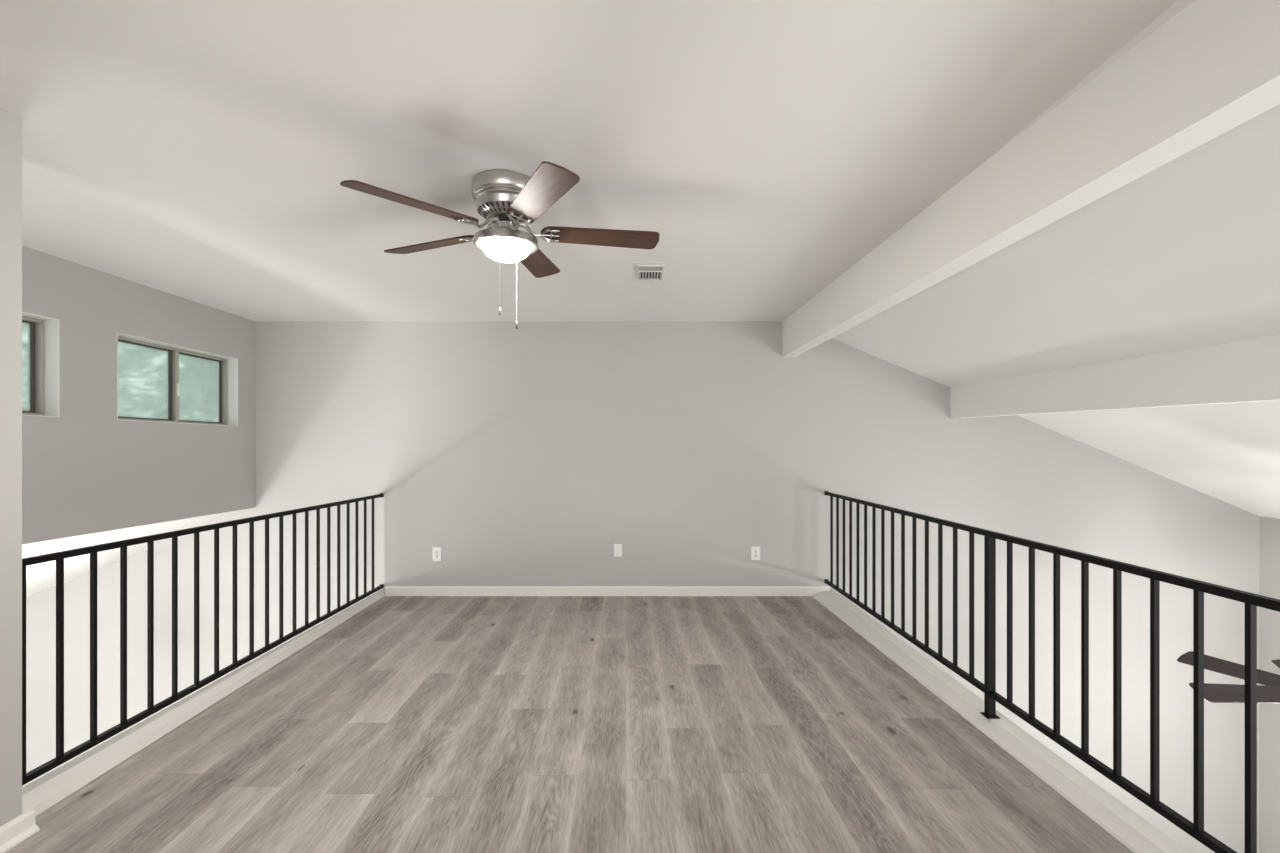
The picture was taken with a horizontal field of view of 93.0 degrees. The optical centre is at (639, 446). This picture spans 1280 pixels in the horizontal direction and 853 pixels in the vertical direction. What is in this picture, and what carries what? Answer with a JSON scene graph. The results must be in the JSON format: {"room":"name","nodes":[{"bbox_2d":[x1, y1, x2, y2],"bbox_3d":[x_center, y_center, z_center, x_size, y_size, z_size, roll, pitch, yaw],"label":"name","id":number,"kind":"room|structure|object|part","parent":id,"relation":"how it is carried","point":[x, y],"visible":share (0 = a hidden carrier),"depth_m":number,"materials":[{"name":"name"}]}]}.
{"room":"loft","nodes":[
{"label":"loft","id":0,"kind":"room"},
{"bbox_2d":[0,108,21,826],"bbox_3d":[-2.255,1.403,-1.974,0.330,5.025,8.053,0,0,0],"label":"wall","id":1,"kind":"structure","parent":0,"point":[10,124],"depth_m":2.02,"materials":[{"name":"grey paint"}]},
{"bbox_2d":[0,808,39,852],"bbox_3d":[-2.076,1.278,-1.958,0.028,0.075,8.085,0,0,0],"label":"baseboard","id":2,"kind":"structure","parent":1,"relation":"attached to","point":[23,826],"depth_m":2.02,"materials":[{"name":"white paint"}]},
{"bbox_2d":[22,589,384,815],"bbox_3d":[-2.214,1.346,3.712,0.127,0.180,3.317,0,0,0],"label":"trim","id":3,"kind":"structure","parent":1,"relation":"attached to","point":[51,788],"depth_m":2.75,"materials":[{"name":"white paint"}]},
{"bbox_2d":[22,493,383,785],"bbox_3d":[-2.284,0.829,3.712,0.032,0.842,3.317,0,0,0],"label":"guard railing","id":4,"kind":"object","parent":3,"relation":"on","point":[61,757],"visible":0.96,"depth_m":3.05,"materials":[{"name":"black metal"}]},
{"bbox_3d":[-2.284,0.427,3.712,0.025,0.025,3.317,0,0,0],"label":"rail","id":5,"kind":"part","parent":4,"relation":"part of","materials":[{"name":"black metal"}]},
{"bbox_3d":[-2.284,1.233,3.712,0.025,0.025,3.317,0,0,0],"label":"rail","id":6,"kind":"part","parent":4,"relation":"part of","materials":[{"name":"black metal"}]},
{"bbox_2d":[22,508,252,596],"bbox_3d":[-4.925,1.134,-0.315,3.050,1.196,11.370,0,0,0],"label":"wall ledge","id":7,"kind":"structure","parent":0,"point":[40,577],"depth_m":4.54,"materials":[{"name":"white paint"}]},
{"bbox_2d":[22,246,255,543],"bbox_3d":[-3.485,-0.287,-0.315,0.170,1.643,11.370,0,0,0],"label":"wall","id":8,"kind":"structure","parent":0,"point":[86,470],"depth_m":3.93,"materials":[{"name":"grey paint"}]},
{"bbox_2d":[22,312,59,416],"bbox_3d":[-3.477,-0.460,2.962,0.156,0.572,1.188,0,0,0],"label":"window","id":9,"kind":"structure","parent":8,"relation":"in","point":[40,334],"depth_m":3.53,"materials":[{"name":"white paint"}]},
{"bbox_3d":[-3.532,-0.460,3.256,0.006,0.512,0.537,0,0,0],"label":"pane","id":10,"kind":"part","parent":9,"relation":"part of","materials":[{"name":"clear glass"}]},
{"bbox_3d":[-3.532,-0.460,3.256,0.024,0.528,0.555,0,0,0],"label":"fixed sash","id":11,"kind":"part","parent":9,"relation":"part of","materials":[{"name":"grey"}]},
{"bbox_2d":[117,332,237,425],"bbox_3d":[-3.477,-0.460,4.540,0.156,0.572,1.188,0,0,0],"label":"window","id":12,"kind":"structure","parent":8,"relation":"in","point":[157,381],"depth_m":4.56,"materials":[{"name":"clear glass"}]},
{"bbox_3d":[-3.522,-0.460,4.263,0.006,0.512,0.571,0,0,0],"label":"pane","id":13,"kind":"part","parent":12,"relation":"part of","materials":[{"name":"clear glass"}]},
{"bbox_3d":[-3.522,-0.460,4.263,0.024,0.528,0.589,0,0,0],"label":"sliding sash","id":14,"kind":"part","parent":12,"relation":"part of","materials":[{"name":"grey"}]},
{"bbox_3d":[-3.532,-0.460,4.835,0.006,0.512,0.537,0,0,0],"label":"pane","id":15,"kind":"part","parent":12,"relation":"part of","materials":[{"name":"clear glass"}]},
{"bbox_3d":[-3.532,-0.460,4.835,0.024,0.528,0.555,0,0,0],"label":"fixed sash","id":16,"kind":"part","parent":12,"relation":"part of","materials":[{"name":"grey"}]},
{"bbox_2d":[5,596,1133,852],"bbox_3d":[-0.285,1.376,-0.315,3.970,0.120,11.370,0,0,0],"label":"floor","id":17,"kind":"structure","parent":0,"point":[413,724],"depth_m":2.58,"materials":[{"name":"grey wood"}]},
{"bbox_2d":[0,0,1177,321],"bbox_3d":[-1.131,-1.169,-0.315,4.937,0.120,11.370,0,0,0],"label":"ceiling","id":18,"kind":"structure","parent":0,"point":[199,151],"depth_m":2.10,"materials":[{"name":"white paint"}]},
{"bbox_2d":[340,161,659,328],"bbox_3d":[-0.544,-0.815,2.587,1.258,0.588,1.248,0,0,0],"label":"ceiling fan","id":19,"kind":"object","parent":18,"relation":"hanging from","point":[509,200],"visible":1,"depth_m":2.46,"materials":[{"name":"brown wood"}]},
{"bbox_3d":[-0.839,-0.909,2.267,0.136,0.007,0.515,16,11,42],"label":"blade","id":20,"kind":"part","parent":19,"relation":"part of","materials":[{"name":"brown wood"}]},
{"bbox_3d":[-0.926,-0.909,2.729,0.515,0.007,0.136,0,12,25],"label":"blade","id":21,"kind":"part","parent":19,"relation":"part of","materials":[{"name":"brown wood"}]},
{"bbox_3d":[-0.564,-0.818,2.558,0.206,0.068,0.206,0,0,0],"label":"lamp shade","id":22,"kind":"part","parent":19,"relation":"part of","materials":[{"name":"white glass"}]},
{"bbox_3d":[-0.544,-0.712,2.676,0.002,0.322,0.002,0,0,0],"label":"pull chain","id":23,"kind":"part","parent":19,"relation":"part of","materials":[{"name":"grey metal"}]},
{"bbox_3d":[-0.513,-0.909,2.955,0.136,0.007,0.515,-12,-2,7],"label":"blade","id":24,"kind":"part","parent":19,"relation":"part of","materials":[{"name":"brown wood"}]},
{"bbox_3d":[-0.372,-0.909,2.207,0.136,0.007,0.515,14,-6,-28],"label":"blade","id":25,"kind":"part","parent":19,"relation":"part of","materials":[{"name":"brown wood"}]},
{"bbox_3d":[-0.171,-0.909,2.632,0.515,0.007,0.136,0,-12,-11],"label":"blade","id":26,"kind":"part","parent":19,"relation":"part of","materials":[{"name":"brown wood"}]},
{"bbox_2d":[630,262,671,280],"bbox_3d":[0.066,-1.102,3.835,0.250,0.014,0.390,0,0,0],"label":"ceiling vent","id":27,"kind":"object","parent":18,"relation":"in","point":[640,271],"visible":1,"depth_m":3.79,"materials":[{"name":"white paint"}]},
{"bbox_3d":[0.066,-1.101,3.833,0.160,0.013,0.321,0,0,0],"label":"louver frame","id":28,"kind":"part","parent":27,"relation":"part of","materials":[{"name":"white metal"}]},
{"bbox_2d":[782,0,1279,356],"bbox_3d":[1.431,-0.978,1.185,0.118,0.363,8.376,0,0,-2],"label":"ceiling beam","id":29,"kind":"structure","parent":18,"relation":"attached to","point":[1213,67],"depth_m":1.84,"materials":[{"name":"white paint"}]},
{"bbox_2d":[22,322,1258,852],"bbox_3d":[-0.400,1.266,5.440,12.200,5.300,0.140,0,0,0],"label":"wall","id":30,"kind":"structure","parent":0,"point":[524,454],"depth_m":5.37,"materials":[{"name":"grey paint"}]},
{"bbox_2d":[433,547,440,560],"bbox_3d":[-1.796,0.948,5.365,0.076,0.120,0.009,0,0,0],"label":"wall outlet","id":31,"kind":"object","parent":30,"relation":"attached to","point":[436,550],"visible":1,"depth_m":5.36,"materials":[{"name":"white plastic"}]},
{"bbox_2d":[385,586,829,595],"bbox_3d":[-0.285,1.274,5.363,3.930,0.085,0.014,0,0,0],"label":"baseboard","id":32,"kind":"structure","parent":30,"relation":"attached to","point":[389,590],"depth_m":5.36,"materials":[{"name":"white paint"}]},
{"bbox_2d":[614,544,621,556],"bbox_3d":[-0.195,0.913,5.361,0.070,0.112,0.018,0,0,0],"label":"cable plate","id":33,"kind":"object","parent":30,"relation":"attached to","point":[617,547],"visible":1,"depth_m":5.36,"materials":[{"name":"white plastic"}]},
{"bbox_2d":[751,547,759,559],"bbox_3d":[1.022,0.940,5.365,0.080,0.120,0.009,0,0,0],"label":"wall outlet","id":34,"kind":"object","parent":30,"relation":"attached to","point":[755,551],"visible":1,"depth_m":5.36,"materials":[{"name":"white plastic"}]},
{"bbox_2d":[811,590,1189,852],"bbox_3d":[1.613,1.361,2.335,0.206,0.190,6.070,0,0,0],"label":"trim","id":35,"kind":"structure","parent":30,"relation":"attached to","point":[1133,831],"depth_m":2.62,"materials":[{"name":"white paint"}]},
{"bbox_2d":[824,491,1279,852],"bbox_3d":[1.648,0.828,2.350,0.060,0.876,6.040,0,0,0],"label":"guard railing","id":36,"kind":"object","parent":35,"relation":"on","point":[1195,829],"visible":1,"depth_m":2.25,"materials":[{"name":"black metal"}]},
{"bbox_3d":[1.648,0.842,2.858,0.034,0.840,0.034,0,0,0],"label":"post","id":37,"kind":"part","parent":36,"relation":"part of","materials":[{"name":"black metal"}]},
{"bbox_3d":[1.648,1.264,2.858,0.060,0.004,0.060,0,0,0],"label":"plate","id":38,"kind":"part","parent":36,"relation":"part of","materials":[{"name":"black metal"}]},
{"bbox_3d":[1.648,1.149,2.365,0.025,0.104,6.010,0,0,0],"label":"rail","id":39,"kind":"part","parent":36,"relation":"part of","materials":[{"name":"black metal"}]},
{"bbox_3d":[1.648,0.409,2.365,0.025,0.025,6.010,0,0,0],"label":"rail","id":40,"kind":"part","parent":36,"relation":"part of","materials":[{"name":"black metal"}]},
{"bbox_2d":[832,0,1279,518],"bbox_3d":[3.494,-0.277,-0.315,4.313,1.924,11.370,0,0,0],"label":"ceiling","id":41,"kind":"structure","parent":0,"point":[1184,254],"depth_m":3.04,"materials":[{"name":"white paint"}]},
{"bbox_2d":[950,335,1279,417],"bbox_3d":[2.911,-0.351,1.185,0.115,0.466,8.376,0,0,-2],"label":"ceiling beam","id":42,"kind":"structure","parent":41,"relation":"attached to","point":[1245,371],"depth_m":3.38,"materials":[{"name":"white paint"}]},
{"bbox_2d":[1177,651,1279,703],"bbox_3d":[4.166,0.997,3.671,1.514,1.879,1.432,0,0,0],"label":"ceiling fan","id":43,"kind":"object","parent":41,"relation":"hanging from","point":[1214,693],"visible":0.91,"depth_m":3.77,"materials":[{"name":"brown metal"}]},
{"bbox_3d":[4.007,1.501,4.082,0.176,0.007,0.615,-18,6,-20],"label":"blade","id":44,"kind":"part","parent":43,"relation":"part of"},
{"bbox_3d":[3.716,1.501,3.691,0.615,0.007,0.176,0,17,4],"label":"blade","id":45,"kind":"part","parent":43,"relation":"part of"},
{"bbox_3d":[4.410,1.501,4.038,0.176,0.007,0.615,-19,-10,31],"label":"blade","id":46,"kind":"part","parent":43,"relation":"part of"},
{"bbox_2d":[1259,516,1279,852],"bbox_3d":[5.550,2.166,-0.315,0.140,3.500,11.370,0,0,0],"label":"wall","id":47,"kind":"structure","parent":0,"point":[1269,528],"depth_m":5.28,"materials":[{"name":"grey paint"}]}
]}

